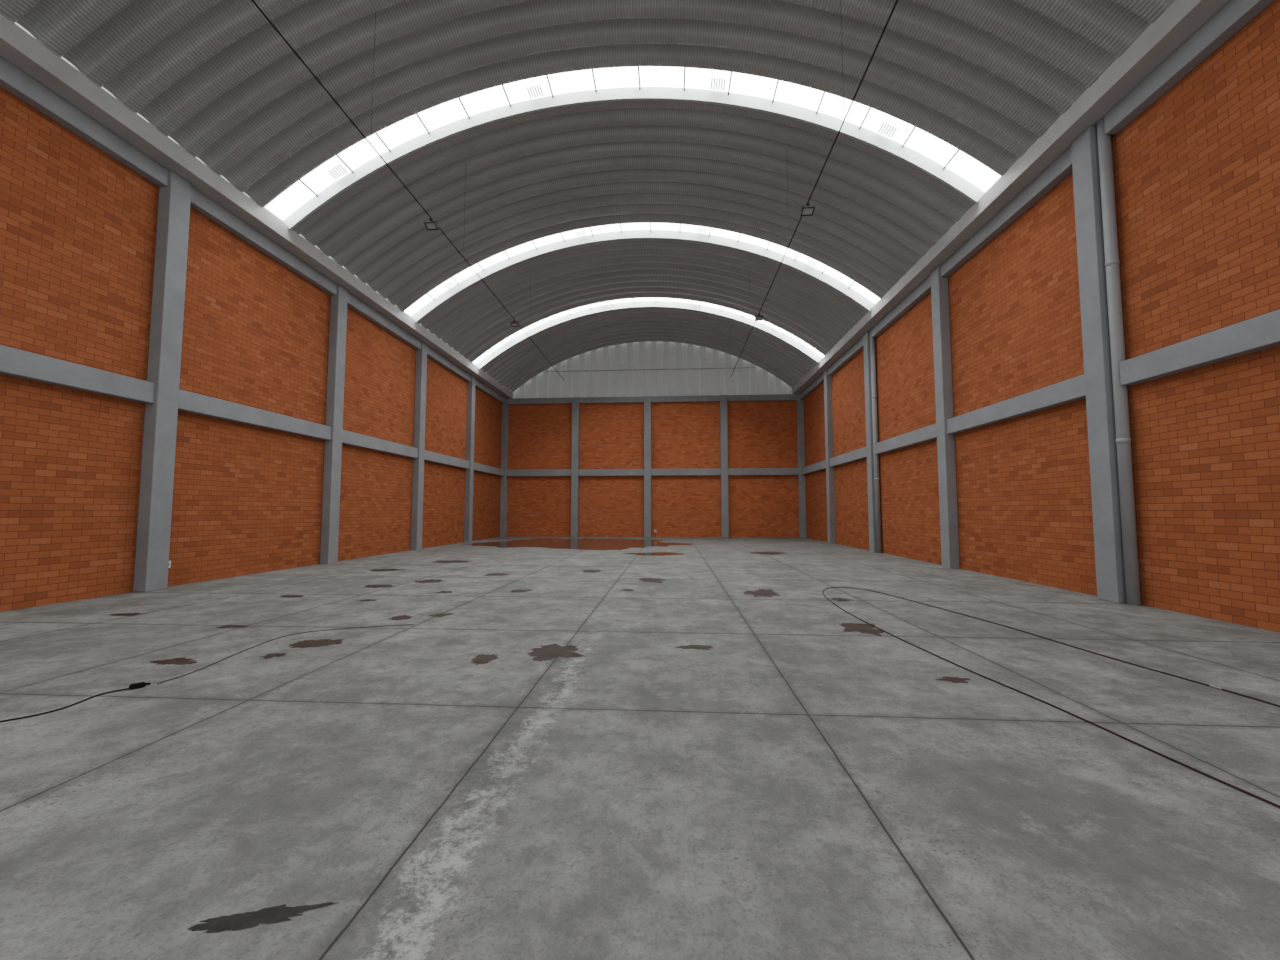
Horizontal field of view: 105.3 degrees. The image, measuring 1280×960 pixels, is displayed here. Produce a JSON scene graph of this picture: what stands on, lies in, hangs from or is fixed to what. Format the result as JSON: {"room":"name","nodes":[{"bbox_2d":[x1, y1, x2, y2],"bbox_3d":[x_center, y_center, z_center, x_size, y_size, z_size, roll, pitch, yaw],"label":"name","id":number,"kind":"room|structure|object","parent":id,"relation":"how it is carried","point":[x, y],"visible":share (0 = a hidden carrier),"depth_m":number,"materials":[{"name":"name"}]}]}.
{"room":"empty warehouse","nodes":[
{"label":"empty warehouse","id":0,"kind":"room"},
{"bbox_2d":[0,87,501,611],"bbox_3d":[-9.257,-1.740,13.388,0.200,8.170,31.250,0,-4,4],"label":"wall","id":1,"kind":"structure","parent":0,"point":[78,226],"depth_m":10.08,"materials":[{"name":"brick"}]},
{"bbox_2d":[0,345,154,402],"bbox_3d":[-9.469,-1.790,7.089,0.190,0.390,4.431,0,-4,4],"label":"concrete beam","id":2,"kind":"structure","parent":1,"relation":"attached to","point":[14,362],"depth_m":8.01,"materials":[{"name":"grey concrete"}]},
{"bbox_2d":[0,56,168,186],"bbox_3d":[-9.469,-6.046,7.359,0.190,0.340,4.431,0,-4,4],"label":"concrete beam","id":3,"kind":"structure","parent":1,"relation":"attached to","point":[14,80],"depth_m":8.11,"materials":[{"name":"grey concrete"}]},
{"bbox_2d":[178,389,330,439],"bbox_3d":[-9.156,-1.484,11.900,0.190,0.390,4.431,0,-4,4],"label":"concrete beam","id":4,"kind":"structure","parent":1,"relation":"attached to","point":[190,402],"depth_m":11.32,"materials":[{"name":"grey concrete"}]},
{"bbox_2d":[0,14,512,397],"bbox_3d":[-8.979,-6.000,13.616,0.760,0.358,31.200,0,-4,4],"label":"eave beam","id":5,"kind":"structure","parent":1,"relation":"attached to","point":[18,47],"depth_m":9.53,"materials":[{"name":"grey concrete"}]},
{"bbox_2d":[190,186,336,294],"bbox_3d":[-9.156,-5.740,12.170,0.190,0.340,4.431,0,-4,4],"label":"concrete beam","id":6,"kind":"structure","parent":1,"relation":"attached to","point":[200,202],"depth_m":11.62,"materials":[{"name":"grey concrete"}]},
{"bbox_2d":[342,430,417,457],"bbox_3d":[-8.844,-1.179,16.711,0.190,0.390,4.431,0,-4,4],"label":"concrete beam","id":7,"kind":"structure","parent":1,"relation":"attached to","point":[348,438],"depth_m":16.32,"materials":[{"name":"grey concrete"}]},
{"bbox_2d":[347,292,420,349],"bbox_3d":[-8.844,-5.435,16.982,0.190,0.340,4.431,0,-4,4],"label":"concrete beam","id":8,"kind":"structure","parent":1,"relation":"attached to","point":[354,303],"depth_m":16.63,"materials":[{"name":"grey concrete"}]},
{"bbox_2d":[424,450,468,468],"bbox_3d":[-8.532,-0.873,21.523,0.190,0.390,4.431,0,-4,4],"label":"concrete beam","id":9,"kind":"structure","parent":1,"relation":"attached to","point":[429,456],"depth_m":21.22,"materials":[{"name":"grey concrete"}]},
{"bbox_2d":[427,346,470,381],"bbox_3d":[-8.532,-5.130,21.793,0.190,0.340,4.431,0,-4,4],"label":"concrete beam","id":10,"kind":"structure","parent":1,"relation":"attached to","point":[432,354],"depth_m":21.54,"materials":[{"name":"grey concrete"}]},
{"bbox_2d":[474,462,503,475],"bbox_3d":[-8.217,-0.565,26.372,0.190,0.390,4.507,0,-4,4],"label":"concrete beam","id":11,"kind":"structure","parent":1,"relation":"attached to","point":[478,467],"depth_m":26.20,"materials":[{"name":"grey concrete"}]},
{"bbox_2d":[475,379,504,403],"bbox_3d":[-8.217,-4.822,26.642,0.190,0.340,4.507,0,-4,4],"label":"concrete beam","id":12,"kind":"structure","parent":1,"relation":"attached to","point":[479,384],"depth_m":26.54,"materials":[{"name":"grey concrete"}]},
{"bbox_2d":[0,0,1173,392],"bbox_3d":[-0.424,-7.739,13.211,16.603,3.110,31.280,0,-4,4],"label":"ceiling","id":13,"kind":"structure","parent":0,"point":[987,79],"depth_m":10.98,"materials":[{"name":"metal"}]},
{"bbox_2d":[251,0,564,379],"bbox_3d":[-4.772,-7.269,11.490,0.027,2.593,27.350,0,-4,4],"label":"cable","id":14,"kind":"object","parent":13,"relation":"hanging from","point":[253,1],"visible":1,"depth_m":9.03,"materials":[{"name":"metal"}]},
{"bbox_2d":[423,218,438,229],"bbox_3d":[-4.785,-5.884,11.197,0.280,0.208,0.219,0,-4,4],"label":"floodlight","id":15,"kind":"object","parent":14,"relation":"hanging from","point":[431,224],"visible":1,"depth_m":11.17,"materials":[{"name":"metal"}]},
{"bbox_2d":[510,320,518,326],"bbox_3d":[-4.400,-5.508,17.133,0.280,0.208,0.219,0,-4,4],"label":"floodlight","id":16,"kind":"object","parent":14,"relation":"hanging from","point":[514,323],"visible":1,"depth_m":17.12,"materials":[{"name":"metal"}]},
{"bbox_2d":[299,67,958,196],"bbox_3d":[-0.545,-8.222,11.361,14.962,2.390,0.570,0,-4,4],"label":"trim","id":17,"kind":"structure","parent":13,"relation":"attached to","point":[466,112],"depth_m":11.44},
{"bbox_2d":[265,66,1000,229],"bbox_3d":[-0.545,-7.955,11.344,16.648,2.984,0.630,0,-4,4],"label":"skylight","id":18,"kind":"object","parent":13,"relation":"attached to","point":[930,146],"depth_m":11.42,"materials":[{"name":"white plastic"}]},
{"bbox_2d":[427,223,854,300],"bbox_3d":[-0.160,-7.845,17.293,14.962,2.390,0.570,0,-4,4],"label":"trim","id":19,"kind":"structure","parent":13,"relation":"attached to","point":[650,223],"depth_m":17.41,"materials":[{"name":"white metal"}]},
{"bbox_2d":[404,223,879,315],"bbox_3d":[-0.160,-7.578,17.276,16.648,2.984,0.630,0,-4,4],"label":"window","id":20,"kind":"structure","parent":13,"relation":"attached to","point":[440,289],"depth_m":17.45,"materials":[{"name":"white plastic"}]},
{"bbox_2d":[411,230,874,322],"bbox_3d":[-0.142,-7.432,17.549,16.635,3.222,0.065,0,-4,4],"label":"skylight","id":21,"kind":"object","parent":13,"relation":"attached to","point":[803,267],"depth_m":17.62,"materials":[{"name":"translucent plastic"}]},
{"bbox_2d":[490,298,804,352],"bbox_3d":[0.225,-7.469,23.226,14.962,2.390,0.570,0,-4,4],"label":"trim","id":22,"kind":"structure","parent":13,"relation":"attached to","point":[692,302],"depth_m":23.40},
{"bbox_2d":[473,298,823,364],"bbox_3d":[0.225,-7.202,23.209,16.648,2.984,0.630,0,-4,4],"label":"window","id":23,"kind":"structure","parent":13,"relation":"attached to","point":[498,345],"depth_m":23.47,"materials":[{"name":"white plastic"}]},
{"bbox_2d":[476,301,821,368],"bbox_3d":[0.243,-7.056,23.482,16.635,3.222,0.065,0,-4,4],"label":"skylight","id":24,"kind":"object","parent":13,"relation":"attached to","point":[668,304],"depth_m":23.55,"materials":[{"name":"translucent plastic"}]},
{"bbox_2d":[730,0,897,375],"bbox_3d":[3.670,-7.304,10.944,0.027,2.593,27.350,0,-4,4],"label":"cable","id":25,"kind":"object","parent":13,"relation":"hanging from","point":[894,6],"visible":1,"depth_m":8.58,"materials":[{"name":"metal"}]},
{"bbox_2d":[755,313,762,320],"bbox_3d":[4.043,-5.542,16.587,0.280,0.208,0.219,0,-4,4],"label":"floodlight","id":26,"kind":"object","parent":25,"relation":"hanging from","point":[759,317],"visible":1,"depth_m":16.56,"materials":[{"name":"metal"}]},
{"bbox_2d":[800,203,814,215],"bbox_3d":[3.657,-5.919,10.651,0.280,0.208,0.219,0,-4,4],"label":"floodlight","id":27,"kind":"object","parent":25,"relation":"hanging from","point":[807,210],"visible":1,"depth_m":10.63,"materials":[{"name":"metal"}]},
{"bbox_2d":[0,537,1279,959],"bbox_3d":[-0.418,2.381,12.653,17.901,0.150,31.450,0,-4,4],"label":"floor","id":28,"kind":"structure","parent":0,"point":[797,785],"depth_m":2.88,"materials":[{"name":"concrete"}]},
{"bbox_2d":[0,682,150,721],"bbox_3d":[-4.571,1.711,3.599,0.258,0.040,1.391,-3,-5,39],"label":"extension cord","id":29,"kind":"object","parent":28,"relation":"on","point":[141,684],"visible":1,"depth_m":3.96,"materials":[{"name":"black rubber"}]},
{"bbox_2d":[110,613,138,615],"bbox_3d":[-7.465,1.951,7.088,0.527,0.001,0.238,0,-4,4],"label":"puddle","id":30,"kind":"object","parent":28,"relation":"on","point":[116,614],"visible":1,"depth_m":7.08,"materials":[{"name":"liquid"}]},
{"bbox_2d":[133,170,191,591],"bbox_3d":[-9.283,-1.986,9.515,0.250,8.170,0.400,0,-4,4],"label":"concrete column","id":31,"kind":"structure","parent":28,"relation":"on","point":[172,234],"depth_m":9.42,"materials":[{"name":"grey concrete"}]},
{"bbox_2d":[150,657,196,664],"bbox_3d":[-4.637,1.812,4.893,0.517,0.001,0.247,0,-4,4],"label":"puddle","id":32,"kind":"object","parent":28,"relation":"on","point":[178,661],"visible":1,"depth_m":4.87,"materials":[{"name":"liquid"}]},
{"bbox_2d":[215,625,249,627],"bbox_3d":[-5.285,1.904,6.343,0.397,0.001,0.197,0,-4,4],"label":"puddle","id":33,"kind":"object","parent":28,"relation":"on","point":[222,626],"visible":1,"depth_m":6.34,"materials":[{"name":"liquid"}]},
{"bbox_2d":[188,902,339,932],"bbox_3d":[-1.387,1.616,1.809,0.498,0.001,0.094,1,-4,-12],"label":"puddle","id":34,"kind":"object","parent":28,"relation":"on","point":[275,914],"visible":1,"depth_m":1.80,"materials":[{"name":"black liquid"}]},
{"bbox_2d":[262,653,285,658],"bbox_3d":[-3.801,1.822,5.058,0.234,0.001,0.217,0,-4,4],"label":"puddle","id":35,"kind":"object","parent":28,"relation":"on","point":[272,654],"visible":1,"depth_m":5.07,"materials":[{"name":"brown liquid"}]},
{"bbox_2d":[157,624,413,683],"bbox_3d":[-3.953,1.850,5.543,0.844,0.008,2.528,-2,-4,28],"label":"power cord","id":36,"kind":"object","parent":28,"relation":"on","point":[406,624],"visible":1,"depth_m":5.64,"materials":[{"name":"black rubber"}]},
{"bbox_2d":[280,595,302,597],"bbox_3d":[-6.160,2.047,8.601,0.532,0.001,0.277,0,-4,4],"label":"puddle","id":37,"kind":"object","parent":28,"relation":"on","point":[285,596],"visible":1,"depth_m":8.57,"materials":[{"name":"liquid"}]},
{"bbox_2d":[289,639,343,647],"bbox_3d":[-3.662,1.853,5.545,0.567,0.001,0.371,1,-4,-13],"label":"puddle","id":38,"kind":"object","parent":28,"relation":"on","point":[322,642],"visible":1,"depth_m":5.53,"materials":[{"name":"liquid"}]},
{"bbox_2d":[320,284,347,563],"bbox_3d":[-8.970,-1.681,14.326,0.250,8.170,0.400,0,-4,4],"label":"concrete column","id":39,"kind":"structure","parent":28,"relation":"on","point":[334,404],"depth_m":14.22,"materials":[{"name":"grey concrete"}]},
{"bbox_2d":[357,599,376,600],"bbox_3d":[-4.577,2.022,8.206,0.371,0.001,0.220,0,-4,4],"label":"puddle","id":40,"kind":"object","parent":28,"relation":"on","point":[366,599],"visible":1,"depth_m":8.19,"materials":[{"name":"liquid"}]},
{"bbox_2d":[364,584,391,587],"bbox_3d":[-5.221,2.120,9.752,0.646,0.001,0.503,0,-4,4],"label":"puddle","id":41,"kind":"object","parent":28,"relation":"on","point":[389,585],"visible":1,"depth_m":9.71,"materials":[{"name":"liquid"}]},
{"bbox_2d":[368,569,403,570],"bbox_3d":[-6.424,2.292,12.449,0.934,0.001,0.600,1,-4,-15],"label":"puddle","id":42,"kind":"object","parent":28,"relation":"on","point":[374,569],"visible":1,"depth_m":12.52,"materials":[{"name":"liquid"}]},
{"bbox_2d":[386,615,414,619],"bbox_3d":[-3.363,1.937,6.865,0.350,0.001,0.301,-2,-4,30],"label":"puddle","id":43,"kind":"object","parent":28,"relation":"on","point":[401,617],"visible":1,"depth_m":6.88,"materials":[{"name":"brown liquid"}]},
{"bbox_2d":[410,341,427,549],"bbox_3d":[-8.658,-1.375,19.137,0.250,8.170,0.400,0,-4,4],"label":"concrete column","id":44,"kind":"structure","parent":28,"relation":"on","point":[421,354],"depth_m":19.02,"materials":[{"name":"grey concrete"}]},
{"bbox_2d":[416,579,441,582],"bbox_3d":[-4.500,2.164,10.447,0.601,0.001,0.584,3,-5,-40],"label":"puddle","id":45,"kind":"object","parent":28,"relation":"on","point":[429,580],"visible":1,"depth_m":10.39,"materials":[{"name":"liquid"}]},
{"bbox_2d":[429,613,452,616],"bbox_3d":[-2.875,1.949,7.053,0.282,0.001,0.304,-2,-4,24],"label":"puddle","id":46,"kind":"object","parent":28,"relation":"on","point":[439,614],"visible":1,"depth_m":7.08,"materials":[{"name":"liquid"}]},
{"bbox_2d":[435,591,452,592],"bbox_3d":[-3.608,2.075,9.034,0.338,0.001,0.287,0,-4,4],"label":"puddle","id":47,"kind":"object","parent":28,"relation":"on","point":[439,591],"visible":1,"depth_m":8.99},
{"bbox_2d":[434,560,468,562],"bbox_3d":[-5.577,2.421,14.479,1.180,0.001,0.814,0,-4,4],"label":"puddle","id":48,"kind":"object","parent":28,"relation":"on","point":[440,561],"visible":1,"depth_m":14.51,"materials":[{"name":"liquid"}]},
{"bbox_2d":[464,375,475,541],"bbox_3d":[-8.346,-1.070,23.948,0.250,8.170,0.400,0,-4,4],"label":"concrete column","id":49,"kind":"structure","parent":28,"relation":"on","point":[470,429],"depth_m":23.82,"materials":[{"name":"grey concrete"}]},
{"bbox_2d":[471,654,498,664],"bbox_3d":[-1.574,1.815,4.942,0.275,0.001,0.373,0,-4,4],"label":"puddle","id":50,"kind":"object","parent":28,"relation":"on","point":[479,659],"visible":1,"depth_m":4.97,"materials":[{"name":"liquid"}]},
{"bbox_2d":[484,573,510,575],"bbox_3d":[-3.354,2.235,11.552,0.603,0.001,0.539,0,-4,4],"label":"puddle","id":51,"kind":"object","parent":28,"relation":"on","point":[492,574],"visible":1,"depth_m":11.54,"materials":[{"name":"liquid"}]},
{"bbox_2d":[500,398,508,536],"bbox_3d":[-8.002,-0.763,28.784,0.310,8.170,0.300,0,-4,4],"label":"concrete column","id":52,"kind":"structure","parent":28,"relation":"on","point":[505,407],"depth_m":28.67,"materials":[{"name":"grey concrete"}]},
{"bbox_2d":[510,589,532,592],"bbox_3d":[-2.239,2.083,9.171,0.429,0.001,0.399,0,-4,4],"label":"puddle","id":53,"kind":"object","parent":28,"relation":"on","point":[518,590],"visible":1,"depth_m":9.22,"materials":[{"name":"brown liquid"}]},
{"bbox_2d":[527,643,583,661],"bbox_3d":[-0.913,1.833,5.226,0.594,0.001,0.618,1,-4,-22],"label":"puddle","id":54,"kind":"object","parent":28,"relation":"on","point":[547,652],"visible":1,"depth_m":5.18,"materials":[{"name":"brown liquid"}]},
{"bbox_2d":[571,397,578,536],"bbox_3d":[-3.790,-0.779,28.536,0.400,8.170,0.250,0,-4,4],"label":"concrete column","id":55,"kind":"structure","parent":28,"relation":"on","point":[575,400],"depth_m":28.43,"materials":[{"name":"grey concrete"}]},
{"bbox_2d":[465,538,691,549],"bbox_3d":[-2.725,2.941,22.678,10.462,0.001,7.999,0,-4,4],"label":"puddle","id":56,"kind":"object","parent":28,"relation":"on","point":[580,544],"visible":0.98,"depth_m":22.54,"materials":[{"name":"liquid"}]},
{"bbox_2d":[581,569,601,572],"bbox_3d":[-1.227,2.275,12.186,0.542,0.001,0.696,0,-4,4],"label":"puddle","id":57,"kind":"object","parent":28,"relation":"on","point":[590,570],"visible":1,"depth_m":12.11,"materials":[{"name":"liquid"}]},
{"bbox_2d":[644,396,650,536],"bbox_3d":[0.441,-0.796,28.263,0.400,8.170,0.250,0,-4,4],"label":"concrete column","id":58,"kind":"structure","parent":28,"relation":"on","point":[647,399],"depth_m":28.14,"materials":[{"name":"grey concrete"}]},
{"bbox_2d":[639,578,664,582],"bbox_3d":[0.285,2.172,10.564,0.654,0.001,0.827,0,-4,4],"label":"puddle","id":59,"kind":"object","parent":28,"relation":"on","point":[656,580],"visible":1,"depth_m":10.54,"materials":[{"name":"liquid"}]},
{"bbox_2d":[621,552,683,555],"bbox_3d":[0.480,2.585,17.076,2.398,0.001,1.383,0,-4,4],"label":"puddle","id":60,"kind":"object","parent":28,"relation":"on","point":[654,553],"visible":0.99,"depth_m":17.23,"materials":[{"name":"liquid"}]},
{"bbox_2d":[675,645,712,649],"bbox_3d":[0.599,1.843,5.384,0.451,0.001,0.209,0,-4,4],"label":"puddle","id":61,"kind":"object","parent":28,"relation":"on","point":[698,647],"visible":1,"depth_m":5.37,"materials":[{"name":"liquid"}]},
{"bbox_2d":[720,395,728,537],"bbox_3d":[4.832,-0.814,27.979,0.400,8.170,0.250,0,-4,4],"label":"concrete column","id":62,"kind":"structure","parent":28,"relation":"on","point":[723,398],"depth_m":27.86,"materials":[{"name":"grey concrete"}]},
{"bbox_2d":[744,589,779,596],"bbox_3d":[2.219,2.071,8.971,0.667,0.001,0.901,0,-4,4],"label":"puddle","id":63,"kind":"object","parent":28,"relation":"on","point":[761,592],"visible":1,"depth_m":8.88,"materials":[{"name":"brown liquid"}]},
{"bbox_2d":[750,552,787,554],"bbox_3d":[4.569,2.606,17.407,1.258,0.001,1.294,-4,-5,44],"label":"puddle","id":64,"kind":"object","parent":28,"relation":"on","point":[765,553],"visible":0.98,"depth_m":17.24,"materials":[{"name":"brown liquid"}]},
{"bbox_2d":[797,394,805,537],"bbox_3d":[9.153,-0.833,27.674,0.310,8.170,0.300,0,-4,4],"label":"concrete column","id":65,"kind":"structure","parent":28,"relation":"on","point":[800,402],"depth_m":27.55,"materials":[{"name":"grey concrete"}]},
{"bbox_2d":[824,369,835,543],"bbox_3d":[8.869,-1.141,22.835,0.250,8.170,0.400,0,-4,4],"label":"concrete column","id":66,"kind":"structure","parent":28,"relation":"on","point":[830,491],"depth_m":22.70,"materials":[{"name":"grey concrete"}]},
{"bbox_2d":[830,597,851,601],"bbox_3d":[3.414,2.027,8.286,0.370,0.001,0.383,1,-4,-17],"label":"puddle","id":67,"kind":"object","parent":28,"relation":"on","point":[838,599],"visible":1,"depth_m":8.28,"materials":[{"name":"brown liquid"}]},
{"bbox_2d":[839,623,883,635],"bbox_3d":[2.839,1.896,6.215,0.522,0.001,0.693,-1,-4,15],"label":"puddle","id":68,"kind":"object","parent":28,"relation":"on","point":[850,627],"visible":1,"depth_m":6.24,"materials":[{"name":"brown liquid"}]},
{"bbox_2d":[863,331,876,552],"bbox_3d":[8.557,-1.446,18.024,0.250,8.170,0.400,0,-4,4],"label":"concrete column","id":69,"kind":"structure","parent":28,"relation":"on","point":[866,336],"depth_m":17.94,"materials":[{"name":"grey concrete"}]},
{"bbox_2d":[930,265,959,567],"bbox_3d":[8.245,-1.751,13.213,0.250,8.170,0.400,0,-4,4],"label":"concrete column","id":70,"kind":"structure","parent":28,"relation":"on","point":[942,367],"depth_m":13.10,"materials":[{"name":"grey concrete"}]},
{"bbox_2d":[935,676,969,682],"bbox_3d":[2.791,1.777,4.347,0.333,0.001,0.177,0,-4,4],"label":"puddle","id":71,"kind":"object","parent":28,"relation":"on","point":[952,679],"visible":1,"depth_m":4.35,"materials":[{"name":"brown liquid"}]},
{"bbox_2d":[822,587,1279,807],"bbox_3d":[3.901,1.851,5.650,1.775,0.019,7.844,0,-4,-4],"label":"cable","id":72,"kind":"object","parent":28,"relation":"on","point":[1210,685],"visible":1,"depth_m":4.09,"materials":[{"name":"black rubber"}]},
{"bbox_2d":[1071,126,1125,602],"bbox_3d":[7.932,-2.057,8.402,0.250,8.170,0.400,0,-4,4],"label":"concrete column","id":73,"kind":"structure","parent":28,"relation":"on","point":[1109,561],"depth_m":8.34,"materials":[{"name":"grey concrete"}]},
{"bbox_2d":[506,341,799,537],"bbox_3d":[0.756,-2.504,28.576,17.830,11.620,0.200,0,-4,4],"label":"wall","id":74,"kind":"structure","parent":0,"point":[761,434],"depth_m":28.48,"materials":[{"name":"brick"}]},
{"bbox_2d":[507,469,570,475],"bbox_3d":[-5.915,-0.419,28.681,3.864,0.390,0.190,0,-4,4],"label":"concrete beam","id":75,"kind":"structure","parent":74,"relation":"attached to","point":[531,472],"depth_m":28.58,"materials":[{"name":"grey concrete"}]},
{"bbox_2d":[508,398,571,404],"bbox_3d":[-5.915,-4.675,28.952,3.864,0.340,0.190,0,-4,4],"label":"concrete beam","id":76,"kind":"structure","parent":74,"relation":"attached to","point":[511,401],"depth_m":28.86,"materials":[{"name":"grey concrete"}]},
{"bbox_2d":[578,469,643,475],"bbox_3d":[-1.672,-0.436,28.407,3.840,0.390,0.190,0,-4,4],"label":"concrete beam","id":77,"kind":"structure","parent":74,"relation":"attached to","point":[581,472],"depth_m":28.31,"materials":[{"name":"grey concrete"}]},
{"bbox_2d":[579,396,643,403],"bbox_3d":[-1.672,-4.692,28.677,3.840,0.340,0.190,0,-4,4],"label":"concrete beam","id":78,"kind":"structure","parent":74,"relation":"attached to","point":[582,400],"depth_m":28.59,"materials":[{"name":"grey concrete"}]},
{"bbox_2d":[546,367,756,371],"bbox_3d":[0.586,-6.500,28.743,12.400,0.035,0.014,0,-4,4],"label":"trim","id":79,"kind":"structure","parent":74,"relation":"attached to","point":[746,367],"depth_m":28.73,"materials":[{"name":"paint"}]},
{"bbox_2d":[651,395,719,402],"bbox_3d":[2.639,-4.710,28.399,4.000,0.340,0.190,0,-4,4],"label":"concrete beam","id":80,"kind":"structure","parent":74,"relation":"attached to","point":[708,398],"depth_m":28.30,"materials":[{"name":"grey concrete"}]},
{"bbox_2d":[651,468,720,475],"bbox_3d":[2.639,-0.454,28.128,4.000,0.390,0.190,0,-4,4],"label":"concrete beam","id":81,"kind":"structure","parent":74,"relation":"attached to","point":[711,471],"depth_m":28.05,"materials":[{"name":"grey concrete"}]},
{"bbox_2d":[727,394,796,401],"bbox_3d":[7.018,-4.728,28.115,3.977,0.340,0.190,0,-4,4],"label":"concrete beam","id":82,"kind":"structure","parent":74,"relation":"attached to","point":[774,397],"depth_m":28.02,"materials":[{"name":"grey concrete"}]},
{"bbox_2d":[728,468,798,474],"bbox_3d":[7.018,-0.472,27.845,3.977,0.390,0.190,0,-4,4],"label":"concrete beam","id":83,"kind":"structure","parent":74,"relation":"attached to","point":[731,471],"depth_m":27.75,"materials":[{"name":"grey concrete"}]},
{"bbox_2d":[803,0,1279,631],"bbox_3d":[8.407,-1.813,12.246,0.200,8.170,31.250,0,-4,4],"label":"wall","id":84,"kind":"structure","parent":0,"point":[1197,172],"depth_m":7.74,"materials":[{"name":"brick"}]},
{"bbox_2d":[800,372,823,398],"bbox_3d":[9.058,-4.893,25.525,0.190,0.340,4.507,0,-4,4],"label":"concrete beam","id":85,"kind":"structure","parent":84,"relation":"attached to","point":[816,383],"depth_m":25.33,"materials":[{"name":"grey concrete"}]},
{"bbox_2d":[802,460,825,474],"bbox_3d":[9.058,-0.636,25.255,0.190,0.390,4.507,0,-4,4],"label":"concrete beam","id":86,"kind":"structure","parent":84,"relation":"attached to","point":[821,465],"depth_m":25.03,"materials":[{"name":"grey concrete"}]},
{"bbox_2d":[827,337,862,375],"bbox_3d":[8.743,-5.200,20.676,0.190,0.340,4.431,0,-4,4],"label":"concrete beam","id":87,"kind":"structure","parent":84,"relation":"attached to","point":[857,347],"depth_m":20.48,"materials":[{"name":"grey concrete"}]},
{"bbox_2d":[830,447,866,466],"bbox_3d":[8.743,-0.944,20.405,0.190,0.390,4.431,0,-4,4],"label":"concrete beam","id":88,"kind":"structure","parent":84,"relation":"attached to","point":[861,453],"depth_m":20.16,"materials":[{"name":"grey concrete"}]},
{"bbox_2d":[870,329,881,552],"bbox_3d":[8.557,-1.465,17.724,0.182,8.170,0.182,0,-4,4],"label":"downpipe","id":89,"kind":"object","parent":84,"relation":"attached to","point":[872,339],"visible":0.91,"depth_m":17.66,"materials":[{"name":"grey metal"}]},
{"bbox_2d":[871,275,930,336],"bbox_3d":[8.424,-5.513,15.760,0.190,0.340,4.221,0,-4,4],"label":"concrete beam","id":90,"kind":"structure","parent":84,"relation":"attached to","point":[924,288],"depth_m":15.45,"materials":[{"name":"grey concrete"}]},
{"bbox_2d":[875,423,936,453],"bbox_3d":[8.424,-1.256,15.490,0.190,0.390,4.221,0,-4,4],"label":"concrete beam","id":91,"kind":"structure","parent":84,"relation":"attached to","point":[927,433],"depth_m":15.16,"materials":[{"name":"grey concrete"}]},
{"bbox_2d":[940,146,1071,276],"bbox_3d":[8.118,-5.811,11.053,0.190,0.340,4.431,0,-4,4],"label":"concrete beam","id":92,"kind":"structure","parent":84,"relation":"attached to","point":[1061,167],"depth_m":10.49,"materials":[{"name":"grey concrete"}]},
{"bbox_2d":[792,0,1229,393],"bbox_3d":[8.126,-6.071,12.510,0.760,0.358,31.200,0,-4,4],"label":"eave beam","id":93,"kind":"structure","parent":84,"relation":"attached to","point":[1181,19],"depth_m":8.90,"materials":[{"name":"grey concrete"}]},
{"bbox_2d":[947,374,1085,433],"bbox_3d":[8.118,-1.555,10.783,0.190,0.390,4.431,0,-4,4],"label":"concrete beam","id":94,"kind":"structure","parent":84,"relation":"attached to","point":[1073,389],"depth_m":10.19,"materials":[{"name":"grey concrete"}]},
{"bbox_2d":[1096,118,1140,605],"bbox_3d":[7.933,-2.076,8.101,0.182,8.170,0.182,0,-4,4],"label":"downpipe","id":95,"kind":"object","parent":84,"relation":"attached to","point":[1112,261],"visible":0.95,"depth_m":8.04,"materials":[{"name":"grey metal"}]},
{"bbox_2d":[1104,0,1274,134],"bbox_3d":[7.799,-6.123,6.138,0.190,0.340,4.221,0,-4,4],"label":"concrete beam","id":96,"kind":"structure","parent":84,"relation":"attached to","point":[1235,14],"depth_m":6.98,"materials":[{"name":"grey concrete"}]},
{"bbox_2d":[1120,309,1279,385],"bbox_3d":[7.799,-1.867,5.867,0.190,0.390,4.221,0,-4,4],"label":"concrete beam","id":97,"kind":"structure","parent":84,"relation":"attached to","point":[1262,332],"depth_m":6.68,"materials":[{"name":"grey concrete"}]}
]}

